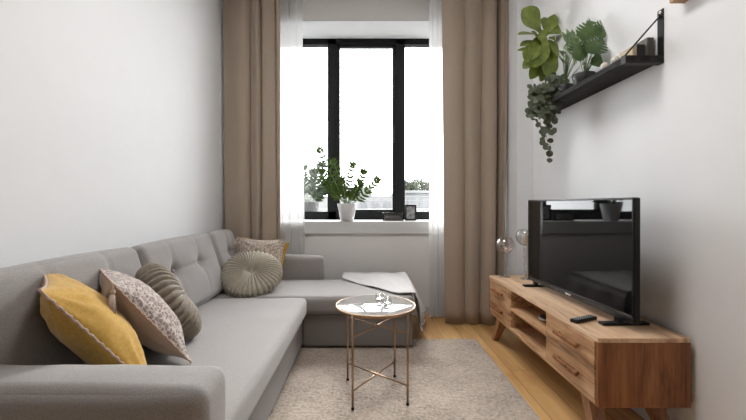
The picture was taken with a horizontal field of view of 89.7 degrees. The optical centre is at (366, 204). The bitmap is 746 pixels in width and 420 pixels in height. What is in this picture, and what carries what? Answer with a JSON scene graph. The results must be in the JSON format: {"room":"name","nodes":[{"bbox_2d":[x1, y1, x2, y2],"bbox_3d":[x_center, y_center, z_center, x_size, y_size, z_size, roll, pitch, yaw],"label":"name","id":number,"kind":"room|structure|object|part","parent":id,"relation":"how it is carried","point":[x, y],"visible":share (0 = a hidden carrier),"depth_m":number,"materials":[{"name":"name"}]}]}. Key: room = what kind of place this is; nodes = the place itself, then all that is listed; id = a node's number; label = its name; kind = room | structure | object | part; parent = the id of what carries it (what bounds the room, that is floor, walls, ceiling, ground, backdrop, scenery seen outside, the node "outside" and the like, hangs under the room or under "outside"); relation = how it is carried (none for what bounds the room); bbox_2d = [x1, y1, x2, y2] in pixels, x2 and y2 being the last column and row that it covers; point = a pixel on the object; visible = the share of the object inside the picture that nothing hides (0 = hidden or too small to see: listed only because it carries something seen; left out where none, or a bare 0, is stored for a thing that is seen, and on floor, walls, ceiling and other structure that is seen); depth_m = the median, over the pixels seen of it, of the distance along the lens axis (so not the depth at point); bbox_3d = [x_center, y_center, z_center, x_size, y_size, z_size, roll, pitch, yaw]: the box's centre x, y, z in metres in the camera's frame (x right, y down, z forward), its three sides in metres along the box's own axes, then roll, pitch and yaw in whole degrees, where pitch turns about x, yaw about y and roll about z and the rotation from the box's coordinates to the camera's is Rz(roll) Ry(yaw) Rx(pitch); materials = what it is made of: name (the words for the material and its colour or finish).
{"room":"living room","nodes":[
{"label":"living room","id":0,"kind":"room"},
{"bbox_2d":[0,0,223,267],"bbox_3d":[-1.645,-0.530,0.850,0.300,3.360,7.100,0,0,0],"label":"wall","id":1,"kind":"structure","parent":0,"point":[112,111],"depth_m":2.14,"materials":[{"name":"paint"}]},
{"bbox_2d":[224,0,428,306],"bbox_3d":[0.003,-0.530,4.210,2.995,3.360,0.560,0,0,0],"label":"wall","id":2,"kind":"structure","parent":0,"point":[408,253],"depth_m":3.93,"materials":[{"name":"grey paint"}]},
{"bbox_2d":[303,39,428,219],"bbox_3d":[0.000,-0.880,4.365,2.340,2.110,0.140,0,0,0],"label":"window","id":3,"kind":"structure","parent":2,"relation":"in","point":[398,46],"depth_m":4.34,"materials":[{"name":"black metal"}]},
{"bbox_3d":[-0.009,-0.883,4.364,0.701,1.952,0.062,0,0,0],"label":"sash","id":4,"kind":"part","parent":3,"relation":"part of","materials":[{"name":"black"}]},
{"bbox_2d":[303,20,428,38],"bbox_3d":[0.000,-0.880,4.138,2.040,2.110,0.414,0,0,0],"label":"trim","id":5,"kind":"structure","parent":2,"relation":"attached to","point":[312,29],"depth_m":4.12,"materials":[{"name":"white paint"}]},
{"bbox_2d":[304,220,428,233],"bbox_3d":[0.000,0.240,4.133,2.040,0.130,0.465,0,0,0],"label":"trim","id":6,"kind":"structure","parent":2,"relation":"attached to","point":[310,226],"depth_m":3.90,"materials":[{"name":"white paint"}]},
{"bbox_2d":[315,145,382,220],"bbox_3d":[-0.187,-0.225,3.960,0.728,0.798,0.208,0,0,0],"label":"potted plant","id":7,"kind":"object","parent":6,"relation":"on","point":[346,210],"visible":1,"depth_m":3.94,"materials":[{"name":"green plant"}]},
{"bbox_3d":[-0.211,0.082,3.960,0.208,0.184,0.208,0,0,0],"label":"pot","id":8,"kind":"part","parent":7,"relation":"part of","materials":[{"name":"ceramic"}]},
{"bbox_3d":[-0.192,-0.274,3.945,0.598,0.587,0.134,0,0,0],"label":"stem","id":9,"kind":"part","parent":7,"relation":"part of","materials":[{"name":"green plant"}]},
{"bbox_2d":[383,212,403,220],"bbox_3d":[0.281,0.131,4.050,0.220,0.087,0.110,0,0,0],"label":"glass box","id":10,"kind":"object","parent":6,"relation":"on","point":[402,219],"visible":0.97,"depth_m":4.00,"materials":[{"name":"black glass"}]},
{"bbox_2d":[385,216,400,219],"bbox_3d":[0.281,0.144,4.050,0.170,0.038,0.070,0,0,0],"label":"closed book","id":11,"kind":"object","parent":10,"relation":"in","point":[386,217],"visible":1,"depth_m":4.01,"materials":[{"name":"grey paper"}]},
{"bbox_2d":[405,205,415,220],"bbox_3d":[0.467,0.088,4.074,0.124,0.171,0.072,0,0,-6],"label":"picture frame","id":12,"kind":"object","parent":6,"relation":"on","point":[410,210],"visible":1,"depth_m":4.04,"materials":[{"name":"black"}]},
{"bbox_2d":[407,206,414,218],"bbox_3d":[0.470,0.088,4.046,0.092,0.137,0.002,0,0,-6],"label":"picture","id":13,"kind":"object","parent":12,"relation":"attached to","point":[410,209],"depth_m":4.05},
{"bbox_2d":[412,307,428,314],"bbox_3d":[-0.068,1.110,3.923,2.855,0.080,0.014,0,0,0],"label":"baseboard","id":14,"kind":"structure","parent":2,"relation":"attached to","point":[426,308],"depth_m":3.92,"materials":[{"name":"grey paint"}]},
{"bbox_3d":[0.000,0.193,4.645,2.140,0.054,0.400,0,0,0],"label":"trim","id":15,"kind":"structure","parent":2,"relation":"attached to","visible":0},
{"bbox_2d":[304,159,327,210],"bbox_3d":[-0.753,-0.199,4.620,0.640,0.727,0.240,0,0,0],"label":"potted plant","id":16,"kind":"object","parent":15,"relation":"on","point":[311,187],"visible":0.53,"depth_m":4.62,"materials":[{"name":"green plant"}]},
{"bbox_3d":[-0.702,0.065,4.620,0.240,0.200,0.240,0,0,0],"label":"pot","id":17,"kind":"part","parent":16,"relation":"part of","materials":[{"name":"white ceramic"}]},
{"bbox_3d":[-0.750,-0.244,4.642,0.470,0.486,0.061,0,0,0],"label":"stem","id":18,"kind":"part","parent":16,"relation":"part of","materials":[{"name":"green plant"}]},
{"bbox_2d":[504,0,532,274],"bbox_3d":[1.430,-0.530,3.660,0.140,3.360,0.540,0,0,0],"label":"wall","id":19,"kind":"structure","parent":0,"point":[519,163],"depth_m":3.41,"materials":[{"name":"paint"}]},
{"bbox_2d":[413,315,644,419],"bbox_3d":[0.003,1.210,0.865,3.595,0.120,7.130,0,0,0],"label":"floor","id":20,"kind":"structure","parent":0,"point":[547,392],"depth_m":2.58,"materials":[{"name":"brown wood"}]},
{"bbox_2d":[0,229,413,419],"bbox_3d":[-0.531,0.688,2.362,1.818,0.924,2.769,0,0,0],"label":"sofa","id":21,"kind":"object","parent":20,"relation":"on","point":[244,351],"visible":0.63,"depth_m":1.67,"materials":[{"name":"fabric"}]},
{"bbox_2d":[0,247,140,364],"bbox_3d":[-1.275,0.478,1.657,0.192,0.514,0.901,-17,0,0],"label":"cushion","id":22,"kind":"object","parent":21,"relation":"on","point":[26,338],"depth_m":1.39,"materials":[{"name":"fabric"}]},
{"bbox_2d":[37,274,146,364],"bbox_3d":[-1.062,0.472,1.455,0.325,0.428,0.519,0,0,-41],"label":"cushion","id":23,"kind":"object","parent":21,"relation":"on","point":[80,317],"visible":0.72,"depth_m":1.30,"materials":[{"name":"yellow fabric"}]},
{"bbox_3d":[-0.887,0.805,1.090,0.913,0.638,0.224,0,0,0],"label":"armrest","id":24,"kind":"part","parent":21,"relation":"part of","materials":[{"name":"fabric"}]},
{"bbox_2d":[99,268,191,362],"bbox_3d":[-1.024,0.493,1.690,0.322,0.411,0.526,0,0,-42],"label":"cushion","id":25,"kind":"object","parent":21,"relation":"on","point":[157,327],"visible":0.85,"depth_m":1.59,"materials":[{"name":"fabric"}]},
{"bbox_2d":[135,262,201,340],"bbox_3d":[-1.043,0.508,1.972,0.303,0.419,0.453,0,0,-33],"label":"round cushion","id":26,"kind":"object","parent":21,"relation":"on","point":[157,276],"visible":0.54,"depth_m":1.84,"materials":[{"name":"beige fabric"}]},
{"bbox_2d":[130,233,222,306],"bbox_3d":[-1.275,0.478,2.600,0.192,0.514,0.976,-17,0,0],"label":"cushion","id":27,"kind":"object","parent":21,"relation":"on","point":[194,260],"depth_m":2.57,"materials":[{"name":"fabric"}]},
{"bbox_2d":[205,229,236,269],"bbox_3d":[-1.277,0.478,3.340,0.188,0.514,0.496,-17,0,0],"label":"cushion","id":28,"kind":"object","parent":21,"relation":"on","point":[222,240],"depth_m":3.21,"materials":[{"name":"fabric"}]},
{"bbox_2d":[141,298,306,419],"bbox_3d":[-0.875,0.785,2.045,0.842,0.165,1.690,0,0,0],"label":"seat cushion","id":29,"kind":"object","parent":21,"relation":"on","point":[247,339],"depth_m":1.93,"materials":[{"name":"fabric"}]},
{"bbox_2d":[221,250,282,297],"bbox_3d":[-0.951,0.576,3.098,0.496,0.359,0.429,0,0,-3],"label":"round cushion","id":30,"kind":"object","parent":21,"relation":"on","point":[249,274],"visible":0.96,"depth_m":3.02,"materials":[{"name":"beige fabric"}]},
{"bbox_2d":[233,237,285,283],"bbox_3d":[-0.953,0.532,3.397,0.597,0.472,0.219,0,0,-1],"label":"cushion","id":31,"kind":"object","parent":21,"relation":"on","point":[275,248],"visible":0.47,"depth_m":3.40,"materials":[{"name":"beige fabric"}]},
{"bbox_2d":[243,237,288,265],"bbox_3d":[-0.985,0.538,3.501,0.491,0.464,0.169,0,0,5],"label":"cushion","id":32,"kind":"object","parent":21,"relation":"on","point":[286,244],"visible":0.09,"depth_m":3.52,"materials":[{"name":"yellow fabric"}]},
{"bbox_3d":[-0.880,0.805,3.660,0.928,0.638,0.174,0,0,0],"label":"armrest","id":33,"kind":"part","parent":21,"relation":"part of","materials":[{"name":"fabric"}]},
{"bbox_2d":[213,280,413,313],"bbox_3d":[-0.460,0.784,3.245,1.676,0.161,0.710,0,0,0],"label":"cushion","id":34,"kind":"object","parent":21,"relation":"on","point":[321,296],"depth_m":3.01,"materials":[{"name":"fabric"}]},
{"bbox_2d":[342,272,426,331],"bbox_3d":[0.164,0.863,3.343,0.830,0.396,0.800,0,0,0],"label":"throw blanket","id":35,"kind":"object","parent":21,"relation":"on","point":[395,282],"visible":1,"depth_m":3.33,"materials":[{"name":"grey fabric"}]},
{"bbox_2d":[267,339,540,419],"bbox_3d":[0.134,1.136,2.058,1.592,0.025,2.215,0,0,0],"label":"rug","id":36,"kind":"object","parent":20,"relation":"on","point":[450,379],"visible":0.77,"depth_m":2.31,"materials":[{"name":"beige carpet"}]},
{"bbox_2d":[336,295,415,410],"bbox_3d":[0.051,0.864,2.262,0.480,0.528,0.480,0,0,0],"label":"side table","id":37,"kind":"object","parent":36,"relation":"on","point":[361,306],"visible":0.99,"depth_m":2.19,"materials":[{"name":"gold glass"}]},
{"bbox_3d":[-0.124,0.866,2.407,0.013,0.516,0.013,0,0,0],"label":"leg","id":38,"kind":"part","parent":37,"relation":"part of","materials":[{"name":"gold metal"}]},
{"bbox_3d":[-0.079,0.866,2.062,0.013,0.516,0.013,0,0,0],"label":"leg","id":39,"kind":"part","parent":37,"relation":"part of","materials":[{"name":"gold metal"}]},
{"bbox_2d":[383,297,391,305],"bbox_3d":[0.121,0.571,2.185,0.053,0.058,0.053,0,0,0],"label":"tealight holder","id":40,"kind":"object","parent":37,"relation":"on","point":[385,303],"visible":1,"depth_m":2.17,"materials":[{"name":"clear glass"}]},
{"bbox_3d":[0.181,0.866,2.457,0.013,0.516,0.013,0,0,0],"label":"leg","id":41,"kind":"part","parent":37,"relation":"part of","materials":[{"name":"gold metal"}]},
{"bbox_3d":[0.229,0.866,2.110,0.013,0.516,0.013,0,0,0],"label":"leg","id":42,"kind":"part","parent":37,"relation":"part of","materials":[{"name":"gold metal"}]},
{"bbox_2d":[489,275,690,419],"bbox_3d":[1.250,0.880,2.471,0.452,0.540,1.527,0,0,0],"label":"tv stand","id":43,"kind":"object","parent":20,"relation":"on","point":[648,367],"visible":0.97,"depth_m":1.80,"materials":[{"name":"brown wood"}]},
{"bbox_3d":[1.265,0.780,3.224,0.422,0.296,0.022,0,0,0],"label":"panel","id":44,"kind":"part","parent":43,"relation":"part of","materials":[{"name":"brown wood"}]},
{"bbox_3d":[1.038,0.701,2.997,0.028,0.020,0.214,0,0,0],"label":"handle","id":45,"kind":"part","parent":43,"relation":"part of","materials":[{"name":"brown wood"}]},
{"bbox_3d":[1.038,0.838,2.997,0.028,0.020,0.214,0,0,0],"label":"handle","id":46,"kind":"part","parent":43,"relation":"part of","materials":[{"name":"brown wood"}]},
{"bbox_3d":[1.113,1.040,3.126,0.093,0.221,0.179,0,0,0],"label":"leg","id":47,"kind":"part","parent":43,"relation":"part of","materials":[{"name":"brown wood"}]},
{"bbox_3d":[1.249,0.701,2.997,0.394,0.133,0.428,0,0,0],"label":"drawer","id":48,"kind":"part","parent":43,"relation":"part of","materials":[{"name":"brown wood"}]},
{"bbox_3d":[1.249,0.838,2.997,0.394,0.133,0.428,0,0,0],"label":"drawer","id":49,"kind":"part","parent":43,"relation":"part of","materials":[{"name":"brown wood"}]},
{"bbox_2d":[520,234,528,279],"bbox_3d":[1.300,0.407,3.070,0.156,0.404,0.156,0,0,0],"label":"candle holder","id":50,"kind":"object","parent":43,"relation":"on","point":[524,236],"visible":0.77,"depth_m":3.05,"materials":[{"name":"clear glass"}]},
{"bbox_2d":[522,234,527,244],"bbox_3d":[1.300,0.290,3.070,0.058,0.087,0.058,0,0,45],"label":"candle","id":51,"kind":"object","parent":50,"relation":"on","point":[524,236],"depth_m":3.05,"materials":[{"name":"wax"}]},
{"bbox_2d":[511,308,545,335],"bbox_3d":[1.260,0.769,2.485,0.407,0.020,0.548,0,0,0],"label":"shelf","id":52,"kind":"object","parent":43,"relation":"attached to","point":[530,315],"depth_m":2.56,"materials":[{"name":"brown wood"}]},
{"bbox_2d":[538,314,545,321],"bbox_3d":[1.200,0.744,2.450,0.147,0.030,0.147,0,0,0],"label":"round box","id":53,"kind":"object","parent":43,"relation":"on","point":[542,317],"visible":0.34,"depth_m":2.44,"materials":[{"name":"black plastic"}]},
{"bbox_3d":[1.265,0.917,2.474,0.422,0.022,1.483,0,0,0],"label":"panel","id":54,"kind":"part","parent":43,"relation":"part of","materials":[{"name":"brown wood"}]},
{"bbox_3d":[1.038,0.701,1.960,0.028,0.020,0.226,0,0,0],"label":"handle","id":55,"kind":"part","parent":43,"relation":"part of","materials":[{"name":"brown wood"}]},
{"bbox_3d":[1.038,0.838,1.960,0.028,0.020,0.226,0,0,0],"label":"handle","id":56,"kind":"part","parent":43,"relation":"part of","materials":[{"name":"brown wood"}]},
{"bbox_3d":[1.249,0.701,1.960,0.394,0.133,0.453,0,0,0],"label":"drawer","id":57,"kind":"part","parent":43,"relation":"part of","materials":[{"name":"brown wood"}]},
{"bbox_3d":[1.249,0.838,1.960,0.394,0.133,0.453,0,0,0],"label":"drawer","id":58,"kind":"part","parent":43,"relation":"part of","materials":[{"name":"brown wood"}]},
{"bbox_2d":[570,315,596,323],"bbox_3d":[1.135,0.599,1.965,0.164,0.020,0.044,0,0,-26],"label":"remote control","id":59,"kind":"object","parent":43,"relation":"on","point":[586,318],"visible":1,"depth_m":1.95,"materials":[{"name":"black plastic"}]},
{"bbox_2d":[522,197,649,325],"bbox_3d":[1.295,0.288,2.324,0.240,0.644,1.095,0,0,-1],"label":"television","id":60,"kind":"object","parent":43,"relation":"on","point":[587,251],"visible":1,"depth_m":2.10,"materials":[{"name":"black plastic"}]},
{"bbox_3d":[1.265,0.621,2.473,0.422,0.022,1.525,0,0,0],"label":"panel","id":61,"kind":"part","parent":43,"relation":"part of","materials":[{"name":"brown wood"}]},
{"bbox_3d":[1.113,1.040,1.819,0.093,0.221,0.179,0,0,0],"label":"leg","id":62,"kind":"part","parent":43,"relation":"part of","materials":[{"name":"brown wood"}]},
{"bbox_3d":[1.266,0.780,1.720,0.421,0.296,0.024,0,0,0],"label":"panel","id":63,"kind":"part","parent":43,"relation":"part of","materials":[{"name":"brown wood"}]},
{"bbox_3d":[1.405,1.040,1.819,0.104,0.221,0.179,0,0,0],"label":"leg","id":64,"kind":"part","parent":43,"relation":"part of","materials":[{"name":"brown wood"}]},
{"bbox_2d":[533,0,745,419],"bbox_3d":[1.650,-0.530,0.850,0.300,3.360,7.100,0,0,0],"label":"wall","id":65,"kind":"structure","parent":0,"point":[670,135],"depth_m":1.79,"materials":[{"name":"paint"}]},
{"bbox_2d":[531,8,663,114],"bbox_3d":[1.402,-0.853,2.453,0.194,0.276,1.120,0,0,0],"label":"wall shelf","id":66,"kind":"object","parent":65,"relation":"attached to","point":[627,66],"visible":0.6,"depth_m":2.07,"materials":[{"name":"grey wood"}]},
{"bbox_2d":[517,6,560,83],"bbox_3d":[1.330,-1.145,2.928,0.332,0.779,0.179,0,0,-8],"label":"fiddle leaf fig","id":67,"kind":"object","parent":66,"relation":"on","point":[540,54],"visible":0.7,"depth_m":2.90,"materials":[{"name":"plant"}]},
{"bbox_2d":[525,72,569,162],"bbox_3d":[1.345,-0.639,2.743,0.339,0.683,0.251,0,0,0],"label":"trailing plant","id":68,"kind":"object","parent":66,"relation":"on","point":[538,95],"visible":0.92,"depth_m":2.68,"materials":[{"name":"green plant"}]},
{"bbox_2d":[556,29,584,92],"bbox_3d":[1.446,-0.992,2.619,0.290,0.473,0.198,0,0,0],"label":"variegated plant","id":69,"kind":"object","parent":66,"relation":"on","point":[564,86],"visible":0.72,"depth_m":2.62,"materials":[{"name":"green plant"}]},
{"bbox_3d":[1.402,-0.800,2.660,0.116,0.090,0.116,0,0,0],"label":"pot","id":70,"kind":"part","parent":69,"relation":"part of","materials":[{"name":"grey ceramic"}]},
{"bbox_3d":[1.441,-1.000,2.644,0.171,0.341,0.124,0,0,0],"label":"stem","id":71,"kind":"part","parent":69,"relation":"part of","materials":[{"name":"green plant"}]},
{"bbox_2d":[572,71,595,84],"bbox_3d":[1.405,-0.799,2.430,0.140,0.088,0.140,0,0,0],"label":"pot","id":72,"kind":"object","parent":66,"relation":"on","point":[578,77],"depth_m":2.38,"materials":[{"name":"grey ceramic"}]},
{"bbox_2d":[568,16,608,84],"bbox_3d":[1.407,-1.011,2.407,0.224,0.511,0.270,0,0,25],"label":"monstera","id":73,"kind":"object","parent":66,"relation":"on","point":[589,31],"visible":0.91,"depth_m":2.35,"materials":[{"name":"plant"}]},
{"bbox_3d":[1.444,-0.978,2.403,0.262,0.301,0.096,0,0,-35],"label":"stem","id":74,"kind":"part","parent":73,"relation":"part of","materials":[{"name":"green plant"}]},
{"bbox_2d":[600,62,608,69],"bbox_3d":[1.340,-0.780,2.116,0.046,0.044,0.046,0,0,0],"label":"shell","id":75,"kind":"object","parent":66,"relation":"on","point":[604,64],"visible":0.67,"depth_m":2.10,"materials":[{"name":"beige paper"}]},
{"bbox_2d":[611,56,619,62],"bbox_3d":[1.335,-0.778,2.016,0.042,0.040,0.042,0,0,0],"label":"shell","id":76,"kind":"object","parent":66,"relation":"on","point":[615,58],"visible":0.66,"depth_m":2.00,"materials":[{"name":"beige"}]},
{"bbox_2d":[620,46,636,58],"bbox_3d":[1.398,-0.793,2.009,0.020,0.074,0.102,0,0,0],"label":"book","id":77,"kind":"object","parent":66,"relation":"on","point":[633,51],"visible":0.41,"depth_m":1.97,"materials":[{"name":"beige paper"}]},
{"bbox_2d":[636,44,644,54],"bbox_3d":[1.429,-0.795,2.014,0.034,0.078,0.122,0,0,0],"label":"book","id":78,"kind":"object","parent":66,"relation":"on","point":[640,47],"visible":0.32,"depth_m":1.95,"materials":[{"name":"black paper"}]},
{"bbox_2d":[635,37,650,54],"bbox_3d":[1.461,-0.811,2.009,0.018,0.110,0.132,0,0,0],"label":"book","id":79,"kind":"object","parent":66,"relation":"on","point":[647,41],"visible":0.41,"depth_m":1.94,"materials":[{"name":"grey paper"}]},
{"bbox_2d":[651,37,653,54],"bbox_3d":[1.482,-0.812,2.019,0.016,0.112,0.142,0,0,0],"label":"book","id":80,"kind":"object","parent":66,"relation":"on","point":[652,38],"visible":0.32,"depth_m":1.95,"materials":[{"name":"grey paper"}]},
{"bbox_2d":[631,408,650,419],"bbox_3d":[1.493,1.110,0.495,0.014,0.080,5.790,0,0,0],"label":"baseboard","id":81,"kind":"structure","parent":65,"relation":"attached to","point":[642,412],"depth_m":2.02,"materials":[{"name":"grey paint"}]},
{"bbox_2d":[670,0,688,2],"bbox_3d":[1.465,-1.040,1.564,0.070,0.180,0.420,0,0,0],"label":"box shelf","id":82,"kind":"object","parent":65,"relation":"attached to","point":[671,1],"visible":1,"depth_m":1.75,"materials":[{"name":"brown wood"}]},
{"bbox_3d":[0.003,-2.285,0.865,3.595,0.150,7.130,0,0,0],"label":"ceiling","id":83,"kind":"structure","parent":0,"visible":0},
{"bbox_3d":[-0.068,-2.196,3.730,2.815,0.027,0.340,0,0,0],"label":"rail","id":84,"kind":"object","parent":83,"relation":"attached to","visible":0},
{"bbox_2d":[223,0,279,242],"bbox_3d":[-1.166,-0.521,3.804,0.573,3.318,0.130,0,0,-2],"label":"curtain","id":85,"kind":"object","parent":84,"relation":"hanging from","point":[251,28],"visible":0.74,"depth_m":3.77,"materials":[{"name":"fabric"}]},
{"bbox_2d":[280,0,304,254],"bbox_3d":[-0.819,-0.521,3.882,0.357,3.318,0.028,0,0,0],"label":"sheer curtain","id":86,"kind":"object","parent":84,"relation":"hanging from","point":[292,230],"visible":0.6,"depth_m":3.88,"materials":[{"name":"white fabric"}]},
{"bbox_2d":[429,0,444,316],"bbox_3d":[0.772,-0.521,3.802,0.284,3.318,0.037,0,0,0],"label":"sheer curtain","id":87,"kind":"object","parent":84,"relation":"hanging from","point":[436,171],"visible":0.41,"depth_m":3.79,"materials":[{"name":"white fabric"}]},
{"bbox_2d":[442,0,508,324],"bbox_3d":[1.054,-0.519,3.660,0.660,3.322,0.225,0,0,0],"label":"curtain","id":88,"kind":"object","parent":84,"relation":"hanging from","point":[474,32],"visible":0.98,"depth_m":3.59,"materials":[{"name":"fabric"}]},
{"label":"outside","id":89,"kind":"structure","parent":0,"visible":0},
{"bbox_3d":[0.000,9.250,43.000,80.000,0.200,74.000,0,0,0],"label":"ground","id":90,"kind":"structure","parent":89,"visible":0},
{"bbox_2d":[304,180,316,201],"bbox_3d":[-4.509,3.815,22.970,3.851,10.670,8.060,0,0,0],"label":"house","id":91,"kind":"structure","parent":90,"relation":"on","point":[308,195],"depth_m":19.00,"materials":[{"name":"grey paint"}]},
{"bbox_2d":[319,187,391,208],"bbox_3d":[-0.384,4.178,18.970,3.413,9.943,6.060,0,0,0],"label":"rooftop block","id":92,"kind":"object","parent":90,"relation":"on","point":[323,204],"visible":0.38,"depth_m":16.00,"materials":[{"name":"grey paint"}]},
{"bbox_2d":[405,179,409,189],"bbox_3d":[3.452,3.242,37.990,1.948,11.818,1.851,0,0,0],"label":"tree","id":93,"kind":"object","parent":90,"relation":"on","point":[407,186],"visible":0.16,"depth_m":37.72,"materials":[{"name":"green plant"}]},
{"bbox_2d":[390,190,428,208],"bbox_3d":[3.989,4.164,26.000,4.341,9.971,8.400,0,0,0],"label":"house","id":94,"kind":"structure","parent":90,"relation":"on","point":[419,205],"depth_m":22.00,"materials":[{"name":"grey paint"}]},
{"bbox_2d":[406,181,418,189],"bbox_3d":[4.927,3.257,41.984,1.906,11.788,2.072,0,0,0],"label":"tree","id":95,"kind":"object","parent":90,"relation":"on","point":[413,186],"visible":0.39,"depth_m":41.51,"materials":[{"name":"green plant"}]},
{"bbox_2d":[412,178,428,189],"bbox_3d":[6.382,2.860,46.042,2.495,12.582,2.538,0,0,0],"label":"tree","id":96,"kind":"object","parent":90,"relation":"on","point":[422,186],"visible":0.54,"depth_m":45.59,"materials":[{"name":"green plant"}]},
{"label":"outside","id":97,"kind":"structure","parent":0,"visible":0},
{"bbox_2d":[318,196,428,210],"bbox_3d":[0.859,0.065,14.200,6.720,0.729,0.800,0,0,0],"label":"roof railing","id":98,"kind":"object","parent":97,"point":[358,196],"visible":0.18,"depth_m":13.99,"materials":[{"name":"grey metal"}]}
]}

